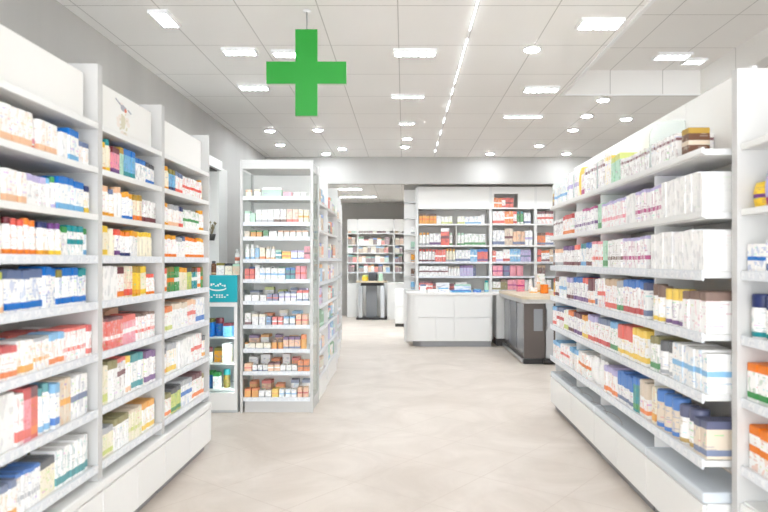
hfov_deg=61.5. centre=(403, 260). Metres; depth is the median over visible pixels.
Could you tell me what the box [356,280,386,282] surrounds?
countertop
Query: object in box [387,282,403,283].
countertop
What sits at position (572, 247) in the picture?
carton
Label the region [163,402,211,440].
countertop
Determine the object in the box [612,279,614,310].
carton
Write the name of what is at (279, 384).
carton
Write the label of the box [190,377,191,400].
carton
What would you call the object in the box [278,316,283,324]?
carton
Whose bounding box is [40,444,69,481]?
carton
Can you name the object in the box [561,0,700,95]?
trim
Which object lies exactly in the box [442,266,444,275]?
carton
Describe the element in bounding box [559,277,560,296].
carton
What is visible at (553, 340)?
box
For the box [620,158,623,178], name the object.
carton
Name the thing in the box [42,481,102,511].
countertop
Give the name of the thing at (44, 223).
medicine bottle
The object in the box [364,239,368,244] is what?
carton
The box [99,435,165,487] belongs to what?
countertop
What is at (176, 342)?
carton
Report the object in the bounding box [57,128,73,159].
carton
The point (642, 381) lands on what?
carton
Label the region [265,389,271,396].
carton
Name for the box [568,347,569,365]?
carton
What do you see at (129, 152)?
carton
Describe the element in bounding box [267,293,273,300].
carton
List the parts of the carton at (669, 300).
lid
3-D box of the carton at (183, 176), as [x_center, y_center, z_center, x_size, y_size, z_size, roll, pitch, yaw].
[-1.639,-0.537,4.630,0.121,0.143,0.047,0,0,0]
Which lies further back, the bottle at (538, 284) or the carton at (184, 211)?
the bottle at (538, 284)
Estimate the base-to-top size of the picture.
0.191 m
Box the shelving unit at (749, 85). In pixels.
[732,68,767,511]
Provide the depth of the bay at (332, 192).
8.87 m
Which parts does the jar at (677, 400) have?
lid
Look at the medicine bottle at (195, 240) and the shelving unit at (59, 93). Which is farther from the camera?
the medicine bottle at (195, 240)
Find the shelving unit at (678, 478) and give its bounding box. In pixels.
[645,65,756,511]
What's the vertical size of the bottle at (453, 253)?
0.243 m
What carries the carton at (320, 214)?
on the bay at (323, 180)
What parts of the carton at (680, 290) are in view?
lid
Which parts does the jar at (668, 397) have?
lid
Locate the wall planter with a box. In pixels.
[209,221,216,240]
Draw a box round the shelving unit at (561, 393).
[550,155,597,429]
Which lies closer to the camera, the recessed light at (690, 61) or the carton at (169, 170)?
the carton at (169, 170)
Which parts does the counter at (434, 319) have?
cabinet door, drawer, cabinet door, drawer, cabinet door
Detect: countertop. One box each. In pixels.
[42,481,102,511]
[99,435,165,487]
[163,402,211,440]
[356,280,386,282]
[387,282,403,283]
[406,291,493,294]
[499,290,553,298]
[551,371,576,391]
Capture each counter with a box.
[356,280,386,319]
[406,291,493,346]
[499,290,554,363]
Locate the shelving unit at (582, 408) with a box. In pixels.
[571,139,624,454]
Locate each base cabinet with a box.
[387,282,403,319]
[493,292,507,345]
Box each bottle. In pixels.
[0,217,10,253]
[0,225,1,253]
[0,272,2,313]
[10,218,16,253]
[16,219,23,253]
[19,218,29,253]
[28,220,35,253]
[35,222,44,253]
[38,382,49,431]
[38,387,42,434]
[43,222,47,254]
[46,178,50,206]
[47,176,55,207]
[47,223,54,254]
[53,223,60,254]
[102,139,109,170]
[102,142,105,169]
[102,185,104,214]
[104,186,108,215]
[107,229,108,255]
[108,189,113,216]
[108,229,113,255]
[109,187,117,216]
[116,187,121,217]
[120,192,125,218]
[120,231,121,255]
[121,232,124,255]
[124,192,128,218]
[124,232,129,255]
[125,355,130,392]
[125,357,127,393]
[128,194,132,219]
[134,231,139,255]
[138,232,142,255]
[140,232,145,255]
[145,232,148,255]
[146,274,148,294]
[148,233,151,255]
[148,274,150,293]
[151,274,153,293]
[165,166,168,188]
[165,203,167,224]
[165,235,167,256]
[167,235,170,256]
[170,235,175,256]
[170,236,172,256]
[185,237,188,256]
[188,238,190,256]
[190,238,192,256]
[192,238,194,256]
[194,238,199,256]
[194,239,196,256]
[195,211,200,229]
[199,238,201,256]
[200,211,202,229]
[201,239,203,256]
[211,261,215,274]
[235,249,239,263]
[245,244,249,258]
[250,244,254,258]
[255,245,259,258]
[266,246,270,258]
[271,246,274,258]
[419,233,421,244]
[419,249,421,261]
[422,249,424,261]
[423,233,425,244]
[426,233,428,244]
[426,249,428,261]
[429,249,431,261]
[432,250,434,261]
[446,249,448,261]
[449,233,452,244]
[449,249,451,261]
[452,249,454,261]
[457,233,460,244]
[461,233,463,244]
[484,280,488,291]
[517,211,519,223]
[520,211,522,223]
[525,279,527,289]
[536,282,540,291]
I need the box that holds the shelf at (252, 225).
[251,224,313,226]
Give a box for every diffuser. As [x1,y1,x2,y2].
[225,51,253,52]
[241,87,266,88]
[395,52,434,54]
[525,48,538,52]
[525,89,555,90]
[580,22,619,26]
[656,55,687,58]
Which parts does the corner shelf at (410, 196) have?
panel, panel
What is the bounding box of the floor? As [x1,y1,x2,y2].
[138,315,731,511]
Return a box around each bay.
[319,176,327,399]
[327,188,337,384]
[338,198,340,357]
[341,205,341,339]
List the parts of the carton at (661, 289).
lid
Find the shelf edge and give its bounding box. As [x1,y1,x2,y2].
[553,371,622,424]
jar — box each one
[209,347,212,362]
[216,317,223,335]
[223,368,229,387]
[245,190,252,195]
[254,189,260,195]
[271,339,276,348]
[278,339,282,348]
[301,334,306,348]
[362,275,367,280]
[540,284,548,293]
[653,284,668,320]
[657,388,674,428]
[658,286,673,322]
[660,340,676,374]
[664,393,682,432]
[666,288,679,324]
[669,342,672,376]
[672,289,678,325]
[672,396,691,438]
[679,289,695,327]
[680,403,699,443]
[689,407,710,448]
[751,293,767,338]
[766,297,767,339]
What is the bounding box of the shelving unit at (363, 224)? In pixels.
[358,219,393,315]
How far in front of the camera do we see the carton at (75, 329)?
3.10 m
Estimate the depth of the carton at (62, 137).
2.98 m
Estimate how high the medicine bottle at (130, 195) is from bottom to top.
0.160 m
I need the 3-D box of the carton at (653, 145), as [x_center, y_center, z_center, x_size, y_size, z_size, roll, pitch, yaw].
[1.573,-0.617,3.819,0.201,0.153,0.047,0,0,1]
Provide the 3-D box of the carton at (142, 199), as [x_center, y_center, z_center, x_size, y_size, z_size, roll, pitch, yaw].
[-1.640,-0.301,3.897,0.121,0.145,0.043,0,0,0]
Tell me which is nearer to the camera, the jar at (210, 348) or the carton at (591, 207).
the carton at (591, 207)
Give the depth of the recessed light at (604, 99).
7.42 m
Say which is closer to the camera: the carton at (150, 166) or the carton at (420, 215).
the carton at (150, 166)
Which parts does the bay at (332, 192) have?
price rail, price rail, price rail, price rail, price rail, price rail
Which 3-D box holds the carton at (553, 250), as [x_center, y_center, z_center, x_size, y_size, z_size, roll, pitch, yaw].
[1.609,-0.029,6.506,0.201,0.164,0.052,0,0,1]
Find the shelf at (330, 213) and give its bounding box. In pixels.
[328,211,336,216]
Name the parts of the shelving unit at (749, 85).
cabinet door, price rail, price rail, price rail, price rail, price rail, price rail, shelf, shelf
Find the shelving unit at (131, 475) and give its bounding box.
[99,65,165,511]
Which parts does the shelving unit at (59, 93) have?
panel, header panel, shelf, shelf, shelf, shelf, price rail, price rail, price rail, price rail, price rail, price rail, price rail, shelf, panel, price rail, cabinet door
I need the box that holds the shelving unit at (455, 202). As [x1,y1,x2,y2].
[417,187,490,291]
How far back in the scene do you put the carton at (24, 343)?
2.68 m
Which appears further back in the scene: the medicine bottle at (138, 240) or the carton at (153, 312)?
the carton at (153, 312)
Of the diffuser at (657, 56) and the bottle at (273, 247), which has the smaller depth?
the bottle at (273, 247)
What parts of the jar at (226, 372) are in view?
lid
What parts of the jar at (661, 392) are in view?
lid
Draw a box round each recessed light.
[147,9,181,27]
[221,47,258,55]
[237,84,270,90]
[264,129,275,131]
[271,49,294,57]
[312,128,323,131]
[338,188,361,189]
[340,196,375,196]
[391,94,424,98]
[393,48,436,56]
[399,121,414,124]
[434,0,478,152]
[503,114,543,117]
[522,86,559,92]
[523,45,540,52]
[567,128,578,131]
[575,17,625,29]
[580,114,593,117]
[596,97,609,101]
[619,117,632,120]
[651,52,693,60]
[680,58,707,64]
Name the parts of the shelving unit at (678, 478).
price rail, price rail, price rail, price rail, price rail, price rail, drawer, shelf, shelf, shelf, shelf, shelf, panel, shelf, header panel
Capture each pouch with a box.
[369,272,376,280]
[503,265,509,275]
[510,265,515,275]
[517,265,522,275]
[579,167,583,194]
[591,355,596,381]
[594,356,600,384]
[599,359,605,387]
[603,361,609,383]
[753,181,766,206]
[765,172,767,204]
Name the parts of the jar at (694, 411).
lid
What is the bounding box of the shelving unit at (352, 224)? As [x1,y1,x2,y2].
[347,219,357,316]
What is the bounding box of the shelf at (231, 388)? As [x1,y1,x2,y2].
[209,381,233,390]
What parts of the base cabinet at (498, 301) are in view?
cabinet door, cabinet door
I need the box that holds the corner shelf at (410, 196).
[404,188,416,341]
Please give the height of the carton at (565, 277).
0.206 m
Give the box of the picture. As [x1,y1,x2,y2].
[115,98,131,135]
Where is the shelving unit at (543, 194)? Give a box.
[536,187,554,290]
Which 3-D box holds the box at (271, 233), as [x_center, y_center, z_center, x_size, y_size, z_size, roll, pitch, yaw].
[-1.301,-0.264,6.448,0.081,0.067,0.090,0,0,-1]
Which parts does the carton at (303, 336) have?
lid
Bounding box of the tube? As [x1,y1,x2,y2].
[27,112,34,147]
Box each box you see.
[250,379,258,386]
[262,187,282,195]
[269,231,277,236]
[279,309,288,315]
[553,340,573,355]
[554,341,574,356]
[556,342,557,357]
[558,342,576,358]
[571,348,576,368]
[574,349,582,370]
[575,350,578,371]
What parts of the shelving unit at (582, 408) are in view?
price rail, price rail, price rail, price rail, price rail, price rail, drawer, shelf, shelf, shelf, header panel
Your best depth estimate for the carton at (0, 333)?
2.91 m
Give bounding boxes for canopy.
[209,155,221,170]
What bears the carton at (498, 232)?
on the shelving unit at (524, 198)
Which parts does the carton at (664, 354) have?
lid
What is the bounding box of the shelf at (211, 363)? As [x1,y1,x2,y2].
[209,357,233,364]
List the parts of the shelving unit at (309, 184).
post, post, price rail, price rail, price rail, price rail, price rail, price rail, price rail, price rail, price rail, price rail, panel, post, glass, post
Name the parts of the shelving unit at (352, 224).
panel, header panel, panel, panel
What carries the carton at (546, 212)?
on the shelving unit at (543, 194)
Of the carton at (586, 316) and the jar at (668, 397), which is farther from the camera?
the carton at (586, 316)
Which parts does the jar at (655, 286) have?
lid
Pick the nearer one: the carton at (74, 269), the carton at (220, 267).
the carton at (74, 269)
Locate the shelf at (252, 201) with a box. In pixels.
[247,200,313,202]
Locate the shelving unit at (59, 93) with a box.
[0,24,102,511]
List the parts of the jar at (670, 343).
lid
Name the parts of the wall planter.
pot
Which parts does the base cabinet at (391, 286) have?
cabinet door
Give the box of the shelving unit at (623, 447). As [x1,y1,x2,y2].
[594,104,685,510]
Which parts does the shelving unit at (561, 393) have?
price rail, price rail, price rail, price rail, price rail, price rail, drawer, shelf, shelf, header panel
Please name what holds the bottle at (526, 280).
on the shelving unit at (524, 198)
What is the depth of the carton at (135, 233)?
3.80 m
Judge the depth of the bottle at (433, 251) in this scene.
11.93 m
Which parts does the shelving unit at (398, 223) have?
panel, header panel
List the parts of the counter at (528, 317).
smoked panel, smoked panel, smoked panel, panel, label plate, foot rail, steel panel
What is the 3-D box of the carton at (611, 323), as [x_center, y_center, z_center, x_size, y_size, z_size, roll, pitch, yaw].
[1.587,0.539,4.626,0.201,0.208,0.055,0,0,0]
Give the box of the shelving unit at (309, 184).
[240,160,318,412]
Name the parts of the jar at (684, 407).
lid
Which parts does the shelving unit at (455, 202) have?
panel, shelf, price rail, price rail, price rail, shelf, price rail, price rail, header panel, panel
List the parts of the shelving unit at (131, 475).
panel, cabinet door, shelf, header panel, shelf, shelf, shelf, shelf, price rail, price rail, price rail, price rail, price rail, price rail, price rail, price rail, panel, cabinet door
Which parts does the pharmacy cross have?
ceiling plate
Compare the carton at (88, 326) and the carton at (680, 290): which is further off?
the carton at (680, 290)
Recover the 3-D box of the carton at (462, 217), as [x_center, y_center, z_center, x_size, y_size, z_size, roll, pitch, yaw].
[1.093,-0.753,12.001,0.065,0.145,0.141,0,0,0]
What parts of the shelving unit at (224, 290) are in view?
sign panel, door frame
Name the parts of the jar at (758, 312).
lid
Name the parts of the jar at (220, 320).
lid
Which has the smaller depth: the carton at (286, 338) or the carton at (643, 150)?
the carton at (643, 150)
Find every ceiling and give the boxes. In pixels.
[57,0,767,156]
[328,185,403,202]
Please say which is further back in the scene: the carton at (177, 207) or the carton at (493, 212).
the carton at (493, 212)
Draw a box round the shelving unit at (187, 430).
[156,106,211,493]
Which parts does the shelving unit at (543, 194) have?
panel, price rail, header panel, price rail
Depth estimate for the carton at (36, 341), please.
2.76 m
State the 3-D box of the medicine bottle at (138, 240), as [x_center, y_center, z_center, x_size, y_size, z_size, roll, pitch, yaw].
[-1.601,-0.098,3.846,0.044,0.155,0.044,0,0,0]
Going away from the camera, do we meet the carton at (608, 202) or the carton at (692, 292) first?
the carton at (692, 292)
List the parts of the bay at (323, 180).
price rail, price rail, price rail, price rail, price rail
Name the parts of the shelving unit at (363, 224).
panel, price rail, price rail, price rail, price rail, header panel, shelf, panel, panel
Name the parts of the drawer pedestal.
drawer, drawer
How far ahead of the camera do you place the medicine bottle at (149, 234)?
4.03 m
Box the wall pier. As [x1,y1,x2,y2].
[209,168,226,273]
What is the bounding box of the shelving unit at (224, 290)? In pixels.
[209,274,249,412]
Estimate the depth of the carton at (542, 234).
11.93 m
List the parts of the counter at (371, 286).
leg, leg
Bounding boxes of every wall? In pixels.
[0,0,264,334]
[265,157,592,184]
[341,203,403,314]
[404,185,552,189]
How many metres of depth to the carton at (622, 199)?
4.35 m
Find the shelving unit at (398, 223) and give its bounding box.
[394,219,403,281]
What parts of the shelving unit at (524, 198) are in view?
panel, panel, shelf, shelf, price rail, price rail, price rail, price rail, price rail, header panel, panel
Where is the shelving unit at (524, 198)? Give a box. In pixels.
[491,187,535,341]
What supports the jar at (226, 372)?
in the shelving unit at (224, 290)
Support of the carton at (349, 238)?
on the shelving unit at (352, 224)
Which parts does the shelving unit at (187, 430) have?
panel, cabinet door, header panel, shelf, shelf, shelf, shelf, panel, price rail, price rail, price rail, price rail, price rail, price rail, price rail, price rail, cabinet door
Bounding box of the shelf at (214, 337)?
[209,336,233,338]
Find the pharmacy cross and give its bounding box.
[266,9,346,116]
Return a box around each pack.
[420,284,425,291]
[436,283,448,291]
[438,288,447,291]
[450,290,470,291]
[454,284,470,289]
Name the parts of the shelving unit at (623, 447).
drawer, price rail, price rail, price rail, price rail, price rail, price rail, shelf, shelf, shelf, drawer, panel, header panel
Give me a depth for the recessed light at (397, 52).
5.76 m
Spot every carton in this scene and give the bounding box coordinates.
[0,101,4,138]
[0,168,11,200]
[0,270,13,313]
[0,333,26,334]
[0,335,13,338]
[0,340,28,374]
[0,341,20,376]
[0,345,16,378]
[0,346,9,380]
[0,348,0,381]
[0,391,13,450]
[0,394,6,454]
[0,468,27,511]
[0,472,20,511]
[0,478,15,511]
[0,483,7,511]
[0,486,1,511]
[2,269,35,309]
[2,331,33,333]
[3,102,10,140]
[3,339,32,372]
[5,466,34,507]
[7,462,39,502]
[8,387,30,443]
[10,330,37,331]
[10,338,39,371]
[11,107,19,143]
[12,170,16,201]
[14,270,20,311]
[14,337,44,369]
[14,393,23,446]
[17,172,26,202]
[17,335,48,367]
[17,461,44,499]
[18,266,50,307]
[19,109,25,144]
[19,458,49,495]
[20,385,37,438]
[21,270,29,310]
[22,327,49,328]
[24,455,54,491]
[25,334,54,366]
[26,112,31,146]
[26,173,31,203]
[28,332,57,364]
[29,382,59,428]
[30,449,60,489]
[32,175,38,204]
[33,119,44,150]
[35,269,41,308]
[35,379,63,424]
[38,176,63,208]
[38,328,67,361]
[38,331,63,363]
[39,177,45,205]
[39,448,65,485]
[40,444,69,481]
[45,122,50,152]
[45,376,70,423]
[49,442,74,479]
[50,327,77,359]
[51,124,56,154]
[51,267,77,303]
[51,268,54,306]
[51,438,79,476]
[54,373,82,417]
[55,268,67,305]
[55,270,61,306]
[55,325,82,358]
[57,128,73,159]
[57,131,67,157]
[59,226,66,254]
[59,436,84,473]
[60,225,71,254]
[60,433,86,469]
[61,176,67,209]
[63,372,86,413]
[68,178,73,210]
[68,268,71,304]
[68,324,91,355]
[68,328,72,360]
[71,377,76,420]
[72,226,76,254]
[74,131,78,161]
[74,181,78,210]
[77,226,82,254]
[78,268,85,302]
[78,269,81,303]
[79,141,82,162]
[79,182,83,211]
[82,325,85,356]
[83,142,87,163]
[83,228,85,254]
[84,186,88,212]
[102,225,106,255]
[102,266,107,300]
[102,307,117,313]
[102,309,113,313]
[102,311,109,315]
[102,315,102,350]
[102,359,116,400]
[102,361,111,402]
[102,365,107,404]
[102,368,102,405]
[102,414,124,445]
[102,416,121,448]
[102,418,117,451]
[102,424,112,453]
[102,427,108,455]
[102,428,104,458]
[103,316,118,346]
[103,317,115,348]
[103,318,110,349]
[103,319,105,350]
[105,412,128,443]
[106,358,120,398]
[108,266,112,299]
[108,315,129,343]
[109,146,115,172]
[109,356,124,395]
[109,410,131,440]
[110,314,132,342]
[113,229,119,255]
[113,266,116,298]
[113,408,135,439]
[115,313,134,341]
[115,354,134,390]
[116,147,123,174]
[116,148,118,173]
[117,266,127,297]
[117,267,119,298]
[118,316,122,345]
[118,406,138,436]
[119,404,141,434]
[120,230,133,255]
[120,267,123,297]
[121,353,137,388]
[123,148,127,176]
[123,316,125,344]
[124,351,142,387]
[125,403,145,432]
[126,311,147,337]
[127,266,131,296]
[127,401,146,429]
[128,150,130,176]
[130,349,151,382]
[131,151,134,178]
[131,399,150,428]
[132,194,136,219]
[132,266,135,296]
[134,232,136,255]
[135,158,137,179]
[135,313,145,338]
[135,314,139,340]
[135,398,153,426]
[136,266,145,294]
[136,267,139,295]
[137,195,141,220]
[138,159,141,180]
[140,267,143,295]
[140,314,141,339]
[142,160,144,181]
[142,199,143,220]
[143,351,148,384]
[144,201,147,221]
[145,162,148,182]
[147,201,149,221]
[147,311,151,336]
[149,164,151,183]
[150,202,153,222]
[151,349,154,381]
[152,166,153,183]
[152,202,155,222]
[152,311,154,335]
[165,266,178,290]
[165,267,168,291]
[165,268,166,291]
[165,302,181,327]
[165,304,173,329]
[165,306,171,330]
[165,307,169,331]
[165,341,181,368]
[165,342,175,371]
[165,343,169,374]
[165,381,182,406]
[165,384,180,408]
[165,386,177,409]
[165,387,175,411]
[165,388,173,413]
[165,392,170,414]
[165,393,168,416]
[166,339,184,367]
[167,204,172,225]
[168,169,171,189]
[168,267,171,291]
[169,343,171,372]
[170,337,187,364]
[170,379,185,405]
[171,300,188,325]
[172,170,174,190]
[172,267,173,290]
[173,205,178,226]
[173,206,175,225]
[173,304,176,329]
[174,267,176,290]
[174,377,189,402]
[175,171,177,191]
[175,237,179,256]
[176,236,184,256]
[176,299,192,324]
[176,336,193,362]
[176,342,177,369]
[177,304,178,328]
[177,334,194,360]
[178,173,180,192]
[178,375,193,399]
[179,267,181,289]
[180,207,182,226]
[180,238,181,256]
[181,175,182,192]
[181,302,186,325]
[181,303,184,327]
[182,267,188,288]
[182,268,183,289]
[182,374,194,397]
[183,176,184,193]
[183,209,185,227]
[183,333,198,360]
[184,268,186,289]
[184,373,197,397]
[185,177,186,194]
[185,298,201,321]
[186,210,187,227]
[186,371,201,394]
[187,178,189,194]
[187,210,190,227]
[188,178,191,195]
[188,297,203,320]
[188,337,190,363]
[189,267,191,288]
[189,300,190,324]
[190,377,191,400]
[191,211,192,228]
[191,267,196,287]
[192,179,194,196]
[192,211,194,228]
[192,268,193,288]
[193,299,197,322]
[193,300,195,323]
[195,181,196,197]
[195,213,196,228]
[197,182,198,197]
[197,213,198,229]
[197,267,199,287]
[198,299,199,321]
[198,333,200,358]
[199,182,200,198]
[200,267,202,287]
[202,335,204,357]
[202,373,203,393]
[209,318,215,336]
[209,370,215,387]
[213,371,221,388]
[214,346,221,361]
[216,263,224,274]
[222,342,232,362]
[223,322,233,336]
[225,263,233,274]
[233,264,239,274]
[244,231,250,236]
[244,362,252,370]
[245,211,251,221]
[245,269,249,278]
[245,294,252,300]
[245,312,252,324]
[245,387,252,396]
[248,342,256,348]
[249,334,260,342]
[249,355,259,363]
[250,213,255,221]
[250,269,254,278]
[250,290,262,294]
[251,231,256,236]
[252,294,259,300]
[252,314,258,324]
[252,364,257,370]
[252,387,259,396]
[255,265,261,278]
[256,210,261,221]
[256,342,264,348]
[257,230,262,236]
[258,364,263,370]
[259,314,266,324]
[259,389,265,396]
[260,248,265,258]
[260,268,264,278]
[260,294,266,300]
[261,333,271,341]
[261,353,272,363]
[262,210,267,221]
[262,379,273,389]
[263,230,269,236]
[263,312,274,316]
[263,364,267,370]
[264,342,271,348]
[265,268,270,278]
[265,287,274,293]
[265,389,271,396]
[266,316,272,324]
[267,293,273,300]
[268,210,273,221]
[268,362,274,370]
[271,268,277,278]
[272,316,277,324]
[272,357,282,363]
[272,387,279,396]
[273,293,278,300]
[274,209,279,221]
[274,361,281,370]
[275,333,283,346]
[276,250,282,258]
[276,382,285,387]
[278,230,283,236]
[278,268,285,278]
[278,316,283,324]
[279,291,284,300]
[279,388,285,396]
[280,209,286,221]
[280,364,286,370]
[282,251,290,258]
[283,192,292,195]
[283,336,289,348]
[283,353,291,363]
[284,230,289,236]
[284,316,289,324]
[285,291,290,300]
[286,268,289,278]
[286,364,292,370]
[286,387,291,396]
[287,209,291,221]
[289,336,295,348]
[290,230,296,236]
[290,268,295,278]
[290,287,298,290]
[290,316,295,324]
[291,250,297,258]
[291,291,296,300]
[291,378,299,387]
[291,388,297,396]
[292,209,298,221]
[292,310,302,315]
[292,356,300,363]
[292,364,297,370]
[295,336,300,348]
[296,266,300,278]
[296,314,301,324]
[297,230,302,236]
[297,290,302,300]
[298,250,303,258]
[298,359,303,370]
[298,386,303,396]
[299,210,303,221]
[301,266,306,278]
[302,314,308,324]
[302,378,309,393]
[303,230,308,236]
[303,290,308,300]
[303,386,308,396]
[304,210,308,221]
[304,246,309,258]
[304,359,309,370]
[319,214,320,229]
[319,264,321,280]
[319,287,321,304]
[319,309,321,326]
[319,355,323,369]
[320,214,322,229]
[321,243,323,257]
[322,269,324,280]
[328,302,332,316]
[328,323,329,338]
[330,341,332,355]
[348,237,351,244]
[348,246,352,252]
[348,255,352,261]
[359,237,363,244]
[359,266,363,271]
[363,247,367,252]
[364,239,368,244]
[364,264,367,271]
[369,237,372,244]
[371,246,375,252]
[375,255,379,261]
[378,264,382,271]
[379,247,383,252]
[384,256,388,261]
[385,237,389,244]
[395,238,399,244]
[411,268,414,275]
[419,214,421,223]
[419,266,421,275]
[422,214,425,223]
[422,266,424,275]
[425,266,428,275]
[426,214,428,223]
[428,281,432,288]
[429,214,432,223]
[429,234,432,244]
[429,266,431,275]
[432,266,434,275]
[433,214,435,223]
[433,233,436,244]
[435,250,438,261]
[435,266,437,275]
[436,216,440,223]
[437,234,440,244]
[438,266,441,275]
[439,250,441,261]
[441,228,448,244]
[442,250,445,261]
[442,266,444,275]
[445,266,447,275]
[455,250,457,261]
[458,250,460,261]
[460,265,462,275]
[461,216,464,223]
[461,250,463,261]
[463,265,465,275]
[464,234,467,244]
[464,250,466,261]
[466,265,469,275]
[467,250,469,261]
[468,234,470,244]
[470,249,473,261]
[470,265,472,275]
[471,234,474,244]
[473,265,475,275]
[474,250,476,261]
[475,234,477,244]
[477,216,480,223]
[477,249,480,261]
[478,234,481,244]
[480,215,484,223]
[481,249,483,261]
[482,234,484,244]
[484,249,487,261]
[492,211,495,223]
[492,230,495,244]
[492,251,495,261]
[492,266,497,275]
[492,281,495,289]
[494,198,497,206]
[496,211,500,223]
[496,230,500,244]
[496,251,498,261]
[496,282,499,289]
[497,265,502,275]
[498,198,501,206]
[499,251,502,261]
[500,211,504,223]
[500,279,503,289]
[501,231,504,244]
[502,249,505,261]
[504,229,508,244]
[504,279,507,289]
[505,198,508,206]
[505,212,508,223]
[506,249,509,261]
[507,279,512,289]
[508,211,512,223]
[509,198,512,206]
[509,229,512,244]
[510,249,512,261]
[512,279,515,289]
[513,212,516,223]
[513,232,516,244]
[513,249,516,261]
[516,231,520,244]
[516,279,524,290]
[517,249,519,261]
[520,250,523,261]
[521,231,524,244]
[523,213,526,223]
[524,250,527,261]
[525,231,528,244]
[527,213,530,223]
[528,250,530,261]
[529,230,531,244]
[529,287,536,292]
[535,274,544,286]
[537,212,540,223]
[537,233,540,244]
[537,249,540,261]
[537,265,540,273]
[541,211,544,223]
[541,233,544,244]
[541,251,544,261]
[541,265,544,273]
[544,250,548,261]
[545,211,548,223]
[545,232,548,244]
[546,280,550,289]
[548,249,552,261]
[549,211,552,223]
[549,233,552,244]
[553,250,554,265]
[554,189,555,204]
[554,306,572,324]
[555,221,556,235]
[555,249,558,265]
[555,277,557,296]
[556,189,557,204]
[557,250,558,265]
[557,307,558,326]
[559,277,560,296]
[560,186,561,202]
[560,219,561,234]
[560,249,561,265]
[560,343,576,361]
[561,277,562,297]
[561,307,576,327]
[562,308,576,328]
[563,216,564,234]
[563,278,564,297]
[563,344,576,361]
[564,184,566,200]
[564,246,565,265]
[564,310,565,329]
[564,346,565,363]
[565,277,566,298]
[566,215,567,233]
[566,246,568,265]
[566,309,576,330]
[566,346,576,364]
[567,175,568,199]
[567,278,569,299]
[568,310,576,331]
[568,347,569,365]
[569,172,571,198]
[569,214,570,233]
[569,246,570,265]
[570,213,574,232]
[570,311,576,332]
[571,172,573,198]
[571,246,574,265]
[571,278,572,299]
[572,312,573,332]
[573,277,575,300]
[574,171,575,196]
[574,312,593,334]
[576,169,580,196]
[576,277,577,301]
[577,211,578,231]
[577,245,579,265]
[577,313,597,335]
[578,350,596,372]
[579,211,580,231]
[579,314,580,336]
[580,277,600,302]
[580,352,598,373]
[581,168,583,194]
[581,211,582,231]
[581,244,582,265]
[581,353,600,375]
[582,315,587,337]
[583,278,584,302]
[584,166,588,193]
[584,208,588,230]
[584,244,585,266]
[584,316,585,338]
[585,168,586,192]
[585,278,592,303]
[585,354,600,378]
[586,242,590,266]
[586,279,587,303]
[586,316,587,339]
[587,166,589,191]
[587,208,589,230]
[588,279,589,304]
[588,314,600,340]
[588,356,600,379]
[589,208,590,229]
[590,164,592,190]
[590,242,591,266]
[590,279,592,304]
[590,316,592,341]
[591,207,592,229]
[592,241,594,266]
[592,316,594,342]
[593,163,595,189]
[593,206,597,229]
[593,278,597,305]
[594,241,600,266]
[595,163,596,188]
[595,279,597,306]
[595,316,600,343]
[598,204,599,228]
[598,242,599,266]
[598,278,601,306]
[598,317,611,345]
[599,160,601,187]
[600,203,606,227]
[600,241,602,266]
[600,279,601,307]
[601,318,602,345]
[602,159,604,185]
[602,204,604,227]
[602,278,605,307]
[603,318,614,347]
[604,241,607,266]
[604,365,624,391]
[605,152,606,184]
[605,204,606,227]
[605,278,631,308]
[605,319,618,348]
[607,151,609,183]
[607,202,608,226]
[607,279,611,309]
[608,320,621,349]
[608,366,626,393]
[609,149,639,183]
[609,200,614,226]
[609,241,611,266]
[610,280,611,309]
[610,321,625,350]
[611,157,614,182]
[611,367,630,394]
[612,202,613,225]
[612,239,616,266]
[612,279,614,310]
[612,369,632,397]
[613,322,615,351]
[614,200,616,225]
[614,240,616,267]
[615,155,616,180]
[615,279,625,310]
[615,371,617,398]
[616,322,632,352]
[617,152,636,179]
[617,198,620,224]
[617,239,618,267]
[617,281,619,311]
[618,239,622,267]
[618,324,619,353]
[618,370,634,400]
[619,199,620,224]
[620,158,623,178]
[620,280,622,312]
[620,324,635,355]
[621,197,624,224]
[621,371,638,402]
[623,158,624,177]
[623,238,627,267]
[623,280,625,313]
[624,325,626,356]
[624,373,640,405]
[625,157,628,176]
[625,279,653,313]
[626,195,629,223]
[627,238,630,267]
[627,325,642,357]
[627,374,644,405]
[629,156,631,175]
[629,280,635,314]
[629,327,632,360]
[629,377,632,409]
[630,193,634,222]
[631,238,633,267]
[632,155,633,174]
[632,281,635,315]
[633,194,634,222]
[633,327,646,361]
[633,376,646,411]
[634,153,636,173]
[634,238,635,267]
[635,192,639,221]
[635,237,639,267]
[636,280,653,316]
[637,151,639,172]
[637,328,653,362]
[637,377,650,413]
[640,150,641,170]
[640,236,642,267]
[640,282,653,317]
[640,330,653,364]
[640,379,653,416]
[641,189,646,220]
[642,148,646,170]
[643,235,650,268]
[643,331,653,366]
[644,283,653,318]
[644,383,653,418]
[646,148,648,168]
[646,189,649,219]
[650,188,653,219]
[650,336,654,370]
[651,143,656,166]
[651,234,655,268]
[652,386,689,424]
[654,186,657,218]
[654,336,692,371]
[655,144,656,165]
[655,234,658,268]
[657,141,660,164]
[658,184,660,217]
[659,232,664,268]
[661,140,663,162]
[661,182,666,217]
[664,137,668,161]
[664,232,667,268]
[667,181,670,216]
[668,231,683,268]
[669,135,672,159]
[671,179,675,215]
[672,342,709,379]
[673,133,713,157]
[673,233,677,269]
[676,177,679,214]
[677,343,719,382]
[678,232,683,269]
[680,175,685,213]
[682,127,709,154]
[683,291,689,328]
[684,230,687,269]
[684,346,726,384]
[686,173,692,212]
[687,229,730,269]
[688,348,728,387]
[690,290,727,330]
[692,171,731,211]
[693,230,699,269]
[694,416,731,454]
[695,291,731,331]
[695,349,731,390]
[697,172,731,211]
[699,230,731,271]
[701,292,731,333]
[701,419,731,458]
[702,353,731,393]
[747,362,767,402]
[748,244,756,270]
[749,424,767,472]
[757,244,765,270]
[758,365,767,406]
[760,430,767,477]
[766,240,767,270]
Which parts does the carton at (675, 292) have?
lid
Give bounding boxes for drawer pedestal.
[395,289,403,326]

